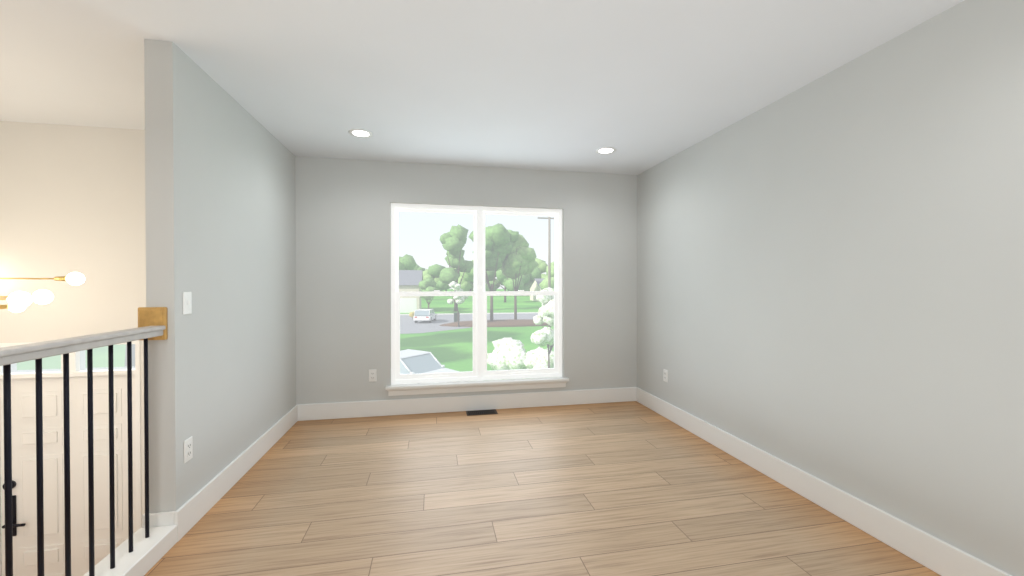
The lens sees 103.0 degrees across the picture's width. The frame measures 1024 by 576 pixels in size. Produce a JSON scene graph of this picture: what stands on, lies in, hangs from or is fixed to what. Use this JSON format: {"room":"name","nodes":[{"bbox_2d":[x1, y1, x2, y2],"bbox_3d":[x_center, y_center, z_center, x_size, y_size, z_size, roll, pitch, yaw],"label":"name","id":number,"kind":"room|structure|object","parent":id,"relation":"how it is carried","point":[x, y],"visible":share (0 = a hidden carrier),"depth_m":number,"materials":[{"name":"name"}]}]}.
{"room":"empty living room","nodes":[
{"label":"empty living room","id":0,"kind":"room"},
{"bbox_2d":[0,121,145,527],"bbox_3d":[-3.308,0.813,3.113,2.590,4.040,0.160,0,1,-11],"label":"wall","id":1,"kind":"structure","parent":0,"point":[72,198],"depth_m":3.03,"materials":[{"name":"paint"}]},
{"bbox_2d":[0,290,52,311],"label":"chandelier","id":2,"kind":"object","parent":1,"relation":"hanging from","point":[19,301],"depth_m":2.23,"materials":[{"name":"white glass"}]},
{"bbox_2d":[0,272,84,284],"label":"chandelier","id":3,"kind":"object","parent":1,"relation":"hanging from","point":[74,278],"depth_m":2.49,"materials":[{"name":"white glass"}]},
{"bbox_2d":[0,340,140,575],"bbox_3d":[-3.320,1.540,3.099,0.940,2.285,0.195,0,1,-11],"label":"door","id":4,"kind":"structure","parent":1,"relation":"attached to","point":[23,432],"depth_m":3.06,"materials":[{"name":"white wood"}]},
{"bbox_2d":[144,39,295,512],"bbox_3d":[-1.881,0.115,2.865,0.120,2.640,1.800,0,1,-11],"label":"wall","id":5,"kind":"structure","parent":0,"point":[220,216],"depth_m":2.32,"materials":[{"name":"grey paint"}]},
{"bbox_2d":[142,512,165,527],"bbox_3d":[-1.789,1.167,2.094,0.036,0.150,0.266,0,1,-11],"label":"baseboard","id":6,"kind":"structure","parent":5,"relation":"attached to","point":[155,519],"depth_m":1.97,"materials":[{"name":"white wood"}]},
{"bbox_2d":[183,292,191,314],"bbox_3d":[-1.662,0.077,2.092,0.016,0.116,0.072,0,1,-11],"label":"light switch","id":7,"kind":"object","parent":5,"relation":"attached to","point":[187,302],"visible":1,"depth_m":2.09,"materials":[{"name":"white plastic"}]},
{"bbox_2d":[184,436,192,463],"bbox_3d":[-1.665,0.832,2.098,0.010,0.116,0.072,0,1,-11],"label":"outlet","id":8,"kind":"object","parent":5,"relation":"attached to","point":[188,449],"visible":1,"depth_m":2.09,"materials":[{"name":"white plastic"}]},
{"bbox_2d":[166,405,297,541],"bbox_3d":[-1.812,1.160,2.864,0.020,0.150,1.786,0,1,-11],"label":"baseboard","id":9,"kind":"structure","parent":5,"relation":"attached to","point":[200,503],"depth_m":2.45,"materials":[{"name":"white wood"}]},
{"bbox_2d":[295,156,636,404],"bbox_3d":[-0.316,0.104,4.167,3.690,2.640,0.160,0,1,-11],"label":"wall","id":10,"kind":"structure","parent":0,"point":[343,273],"depth_m":3.93,"materials":[{"name":"grey paint"}]},
{"bbox_2d":[369,369,376,381],"bbox_3d":[-1.330,0.836,3.890,0.072,0.116,0.010,0,1,-11],"label":"outlet","id":11,"kind":"object","parent":10,"relation":"attached to","point":[372,375],"visible":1,"depth_m":3.89,"materials":[{"name":"white plastic"}]},
{"bbox_2d":[298,387,633,420],"bbox_3d":[-0.333,1.149,4.081,3.380,0.150,0.020,0,1,-11],"label":"baseboard","id":12,"kind":"structure","parent":10,"relation":"attached to","point":[320,411],"depth_m":4.04,"materials":[{"name":"white wood"}]},
{"bbox_2d":[391,203,561,383],"bbox_3d":[-0.331,0.056,4.165,1.740,1.765,0.079,0,1,-11],"label":"window","id":13,"kind":"structure","parent":10,"relation":"in","point":[479,294],"depth_m":4.13,"materials":[{"name":"white plastic"}]},
{"bbox_2d":[385,377,568,395],"bbox_3d":[-0.315,0.987,4.091,1.830,0.095,0.095,0,1,-11],"label":"window sill","id":14,"kind":"structure","parent":10,"relation":"attached to","point":[462,386],"depth_m":4.06,"materials":[{"name":"white wood"}]},
{"bbox_2d":[0,0,963,174],"bbox_3d":[-0.938,-1.241,0.148,6.440,0.120,7.790,0,1,-11],"label":"ceiling","id":15,"kind":"structure","parent":0,"point":[640,86],"depth_m":2.20,"materials":[{"name":"paint"}]},
{"bbox_2d":[348,129,372,137],"bbox_3d":[-1.181,-1.205,3.183,0.180,0.005,0.180,0,1,-11],"label":"recessed light","id":16,"kind":"object","parent":15,"relation":"in","point":[360,133],"visible":1,"depth_m":3.18,"materials":[{"name":"white plastic"}]},
{"bbox_2d":[595,147,615,153],"bbox_3d":[0.828,-1.209,3.594,0.180,0.005,0.180,0,1,-11],"label":"recessed light","id":17,"kind":"object","parent":15,"relation":"in","point":[607,150],"visible":1,"depth_m":3.58,"materials":[{"name":"white plastic"}]},
{"bbox_2d":[144,401,940,575],"bbox_3d":[-0.938,1.359,0.171,6.120,0.200,7.470,0,1,-11],"label":"floor","id":18,"kind":"structure","parent":0,"point":[632,488],"depth_m":2.28,"materials":[{"name":"brown wood"}]},
{"bbox_2d":[466,409,497,415],"bbox_3d":[-0.297,1.223,4.004,0.300,0.005,0.146,0,1,-11],"label":"floor vent","id":19,"kind":"object","parent":18,"relation":"in","point":[481,412],"visible":1,"depth_m":4.00,"materials":[{"name":"brown metal"}]},
{"bbox_2d":[637,0,1023,575],"bbox_3d":[2.160,0.134,0.681,0.160,2.640,7.630,0,1,-11],"label":"wall","id":20,"kind":"structure","parent":0,"point":[830,277],"depth_m":2.04,"materials":[{"name":"grey paint"}]},
{"bbox_2d":[663,369,667,382],"bbox_3d":[1.456,0.831,3.866,0.010,0.116,0.072,0,1,-11],"label":"outlet","id":21,"kind":"object","parent":20,"relation":"attached to","point":[665,375],"visible":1,"depth_m":3.86,"materials":[{"name":"white plastic"}]},
{"bbox_2d":[634,387,1011,575],"bbox_3d":[2.056,1.179,0.751,0.020,0.150,7.470,0,1,-11],"label":"baseboard","id":22,"kind":"structure","parent":20,"relation":"attached to","point":[935,554],"depth_m":2.18,"materials":[{"name":"white wood"}]},
{"bbox_3d":[-2.979,2.145,1.742,2.710,1.400,3.620,0,1,-11],"label":"wall","id":23,"kind":"structure","parent":0,"visible":0},
{"bbox_2d":[0,307,176,575],"bbox_3d":[-1.537,0.770,1.073,0.161,1.362,1.860,0,1,-11],"label":"railing","id":24,"kind":"object","parent":23,"relation":"on","point":[143,551],"visible":1,"depth_m":1.58,"materials":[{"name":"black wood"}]},
{"label":"outside","id":25,"kind":"structure","parent":0,"visible":0},
{"bbox_2d":[17,217,553,384],"bbox_3d":[-33.392,-4.449,171.752,520.000,19.480,410.000,0,1,-11],"label":"outdoor scenery","id":26,"kind":"object","parent":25,"point":[511,355],"depth_m":41.60,"materials":[{"name":"green plant"}]}
]}

